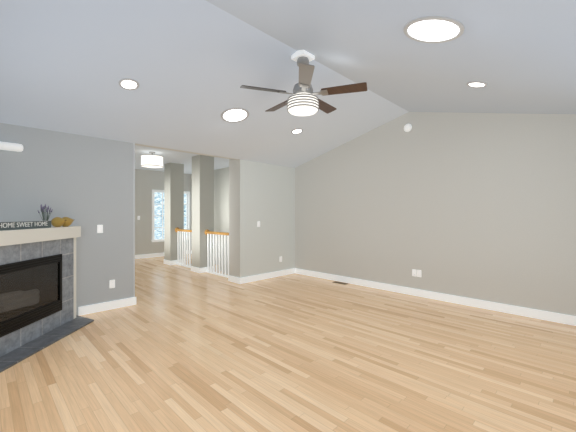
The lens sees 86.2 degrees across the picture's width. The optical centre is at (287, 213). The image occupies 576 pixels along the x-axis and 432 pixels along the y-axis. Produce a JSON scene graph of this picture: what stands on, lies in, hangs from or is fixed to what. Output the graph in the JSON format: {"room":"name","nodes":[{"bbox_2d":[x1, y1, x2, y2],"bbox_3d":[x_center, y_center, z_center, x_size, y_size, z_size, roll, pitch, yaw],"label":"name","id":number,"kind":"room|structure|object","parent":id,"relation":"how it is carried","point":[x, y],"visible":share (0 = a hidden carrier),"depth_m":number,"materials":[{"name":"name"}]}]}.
{"room":"living room","nodes":[
{"label":"living room","id":0,"kind":"room"},
{"bbox_2d":[0,123,294,315],"bbox_3d":[-1.899,-0.055,5.356,5.690,2.850,0.380,0,0,-45],"label":"wall","id":1,"kind":"structure","parent":0,"point":[89,181],"depth_m":4.40,"materials":[{"name":"paint"}]},
{"bbox_2d":[0,141,22,151],"bbox_3d":[-3.410,-0.790,3.488,0.630,0.096,0.122,0,0,-45],"label":"wall lamp","id":2,"kind":"object","parent":1,"relation":"attached to","point":[7,146],"visible":1,"depth_m":3.60,"materials":[{"name":"white plastic"}]},
{"bbox_2d":[97,225,102,232],"bbox_3d":[-2.644,0.210,4.334,0.070,0.115,0.012,0,0,-45],"label":"switch","id":3,"kind":"object","parent":1,"relation":"attached to","point":[99,227],"visible":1,"depth_m":4.33,"materials":[{"name":"white plastic"}]},
{"bbox_2d":[78,297,135,315],"bbox_3d":[-2.563,1.312,4.412,0.738,0.115,0.016,0,0,-45],"label":"baseboard","id":4,"kind":"structure","parent":1,"relation":"attached to","point":[104,306],"depth_m":4.38,"materials":[{"name":"white wood"}]},
{"bbox_2d":[110,280,114,287],"bbox_3d":[-2.535,1.010,4.444,0.070,0.115,0.008,0,0,-45],"label":"outlet","id":5,"kind":"object","parent":1,"relation":"attached to","point":[112,282],"visible":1,"depth_m":4.44,"materials":[{"name":"white plastic"}]},
{"bbox_2d":[228,275,238,283],"bbox_3d":[-1.081,1.312,6.175,0.016,0.115,0.380,0,0,-45],"label":"baseboard","id":6,"kind":"structure","parent":1,"relation":"attached to","point":[230,278],"depth_m":6.17,"materials":[{"name":"white wood"}]},
{"bbox_2d":[239,268,294,283],"bbox_3d":[-0.389,1.312,6.586,1.576,0.115,0.016,0,0,-45],"label":"baseboard","id":7,"kind":"structure","parent":1,"relation":"attached to","point":[288,271],"depth_m":6.49,"materials":[{"name":"white wood"}]},
{"bbox_2d":[135,169,190,254],"bbox_3d":[-4.699,-0.005,9.443,3.630,2.750,0.120,0,0,-45],"label":"wall","id":8,"kind":"structure","parent":0,"point":[146,181],"depth_m":9.65,"materials":[{"name":"paint"}]},
{"bbox_2d":[135,250,188,258],"bbox_3d":[-4.608,1.312,9.438,3.510,0.115,0.016,0,0,-45],"label":"baseboard","id":9,"kind":"structure","parent":8,"relation":"attached to","point":[154,254],"depth_m":9.68,"materials":[{"name":"white wood"}]},
{"bbox_2d":[151,190,189,241],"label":"window","id":10,"kind":"structure","parent":8,"relation":"in","point":[153,191],"depth_m":10.01,"materials":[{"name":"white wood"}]},
{"bbox_2d":[135,145,228,173],"bbox_3d":[-2.889,-1.430,7.718,3.750,0.100,5.120,0,0,-45],"label":"ceiling","id":11,"kind":"structure","parent":0,"point":[169,156],"depth_m":7.80,"materials":[{"name":"paint"}]},
{"bbox_2d":[141,152,162,167],"bbox_3d":[-3.034,-1.217,6.880,0.458,0.326,0.458,0,0,-45],"label":"drum pendant light","id":12,"kind":"object","parent":11,"relation":"hanging from","point":[147,160],"visible":1,"depth_m":6.70,"materials":[{"name":"white fabric"}]},
{"bbox_2d":[191,167,228,273],"bbox_3d":[-1.739,1.295,9.136,0.120,5.350,4.740,0,0,-45],"label":"wall","id":13,"kind":"structure","parent":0,"point":[221,176],"depth_m":9.32,"materials":[{"name":"grey paint"}]},
{"bbox_2d":[0,254,575,431],"bbox_3d":[-1.605,1.420,5.049,5.770,0.100,10.770,0,0,-45],"label":"floor","id":14,"kind":"structure","parent":0,"point":[295,352],"depth_m":2.77,"materials":[{"name":"brown wood"}]},
{"bbox_2d":[0,226,93,372],"bbox_3d":[-2.763,0.765,3.295,1.307,1.210,1.307,0,0,45],"label":"fireplace","id":15,"kind":"object","parent":14,"relation":"on","point":[38,265],"visible":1,"depth_m":3.40,"materials":[{"name":"tile"}]},
{"bbox_2d":[0,221,50,230],"bbox_3d":[-2.768,0.119,3.228,0.029,0.080,0.760,0,0,-2],"label":"sign board","id":16,"kind":"object","parent":15,"relation":"on","point":[26,224],"visible":0.99,"depth_m":3.23,"materials":[{"name":"grey wood"}]},
{"bbox_2d":[38,204,52,220],"bbox_3d":[-2.919,0.020,3.711,0.148,0.278,0.132,0,0,-45],"label":"plant","id":17,"kind":"object","parent":15,"relation":"on","point":[45,216],"visible":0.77,"depth_m":3.69,"materials":[{"name":"grey plant"}]},
{"bbox_2d":[51,217,66,226],"bbox_3d":[-2.767,0.098,3.715,0.139,0.123,0.186,0,0,-45],"label":"decoration","id":18,"kind":"object","parent":15,"relation":"on","point":[57,221],"visible":0.98,"depth_m":3.69,"materials":[{"name":"gold metal"}]},
{"bbox_2d":[62,217,73,226],"bbox_3d":[-2.770,0.098,3.889,0.128,0.123,0.191,0,0,32],"label":"decoration","id":19,"kind":"object","parent":15,"relation":"on","point":[69,221],"visible":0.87,"depth_m":3.84,"materials":[{"name":"gold metal"}]},
{"bbox_2d":[164,163,183,260],"bbox_3d":[-3.154,-0.005,8.528,0.380,2.750,0.380,0,0,-45],"label":"column","id":20,"kind":"structure","parent":14,"relation":"on","point":[173,172],"depth_m":8.39,"materials":[{"name":"paint"}]},
{"bbox_2d":[164,259,181,264],"bbox_3d":[-3.154,1.312,8.528,0.412,0.115,0.412,0,0,-45],"label":"baseboard","id":21,"kind":"structure","parent":20,"relation":"attached to","point":[174,262],"depth_m":8.34,"materials":[{"name":"white wood"}]},
{"bbox_2d":[175,227,191,267],"bbox_3d":[-2.602,0.867,7.976,0.136,1.006,1.178,0,0,-45],"label":"stair railing","id":22,"kind":"object","parent":14,"relation":"on","point":[177,229],"visible":0.61,"depth_m":8.07,"materials":[{"name":"white wood"}]},
{"bbox_2d":[192,155,213,267],"bbox_3d":[-2.051,-0.005,7.425,0.380,2.750,0.380,0,0,-45],"label":"column","id":23,"kind":"structure","parent":14,"relation":"on","point":[202,165],"depth_m":7.28,"materials":[{"name":"paint"}]},
{"bbox_2d":[191,266,212,272],"bbox_3d":[-2.051,1.312,7.425,0.412,0.115,0.412,0,0,-45],"label":"baseboard","id":24,"kind":"structure","parent":23,"relation":"attached to","point":[194,269],"depth_m":7.23,"materials":[{"name":"white wood"}]},
{"bbox_2d":[204,229,228,277],"bbox_3d":[-1.496,0.867,6.870,0.136,1.006,1.188,0,0,-45],"label":"stair railing","id":25,"kind":"object","parent":14,"relation":"on","point":[207,232],"visible":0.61,"depth_m":6.91,"materials":[{"name":"white wood"}]},
{"bbox_2d":[0,0,575,167],"bbox_3d":[0.138,-1.455,3.320,5.450,0.770,5.380,0,0,-45],"label":"ceiling","id":26,"kind":"structure","parent":0,"point":[63,63],"depth_m":3.07,"materials":[{"name":"paint"}]},
{"bbox_2d":[119,78,138,89],"bbox_3d":[-1.723,-1.404,3.338,0.200,0.060,0.196,0,0,-45],"label":"recessed light","id":27,"kind":"object","parent":26,"relation":"attached to","point":[126,83],"visible":1,"depth_m":3.33,"materials":[{"name":"grey"}]},
{"bbox_2d":[221,107,248,122],"bbox_3d":[-0.750,-1.396,4.358,0.400,0.109,0.390,0,0,-45],"label":"recessed light","id":28,"kind":"object","parent":26,"relation":"attached to","point":[236,114],"visible":1,"depth_m":4.32,"materials":[{"name":"grey"}]},
{"bbox_2d":[291,128,302,133],"bbox_3d":[0.153,-1.402,5.222,0.200,0.060,0.196,0,0,-45],"label":"recessed light","id":29,"kind":"object","parent":26,"relation":"attached to","point":[297,130],"visible":1,"depth_m":5.21,"materials":[{"name":"grey"}]},
{"bbox_2d":[240,50,366,115],"bbox_3d":[0.162,-1.417,3.378,1.306,0.645,1.305,0,0,-45],"label":"ceiling fan","id":30,"kind":"object","parent":26,"relation":"attached to","point":[303,101],"visible":1,"depth_m":3.23,"materials":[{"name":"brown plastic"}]},
{"bbox_2d":[403,16,464,42],"bbox_3d":[1.101,-1.393,2.340,0.430,0.116,0.419,0,0,-45],"label":"recessed light","id":31,"kind":"object","parent":26,"relation":"attached to","point":[428,29],"visible":1,"depth_m":2.29,"materials":[{"name":"grey"}]},
{"bbox_2d":[467,81,487,87],"bbox_3d":[2.044,-1.401,3.332,0.200,0.060,0.196,0,0,-45],"label":"recessed light","id":32,"kind":"object","parent":26,"relation":"attached to","point":[475,84],"visible":1,"depth_m":3.32,"materials":[{"name":"grey"}]},
{"bbox_2d":[295,112,575,315],"bbox_3d":[2.150,-0.235,5.247,0.120,3.210,5.500,0,0,-45],"label":"wall","id":33,"kind":"structure","parent":0,"point":[483,205],"depth_m":4.78,"materials":[{"name":"paint"}]},
{"bbox_2d":[404,124,411,131],"bbox_3d":[2.035,-1.470,5.245,0.045,0.140,0.140,0,0,-45],"label":"smoke detector","id":34,"kind":"object","parent":33,"relation":"attached to","point":[407,127],"visible":1,"depth_m":5.22,"materials":[{"name":"white plastic"}]},
{"bbox_2d":[412,269,420,276],"bbox_3d":[2.154,0.990,5.152,0.008,0.115,0.152,0,0,-45],"label":"double outlet","id":35,"kind":"object","parent":33,"relation":"attached to","point":[413,270],"visible":1,"depth_m":5.14,"materials":[{"name":"white plastic"}]},
{"bbox_2d":[295,268,575,325],"bbox_3d":[2.065,1.312,5.235,0.016,0.115,5.364,0,0,-45],"label":"baseboard","id":36,"kind":"structure","parent":33,"relation":"attached to","point":[522,311],"depth_m":4.71,"materials":[{"name":"white wood"}]}
]}

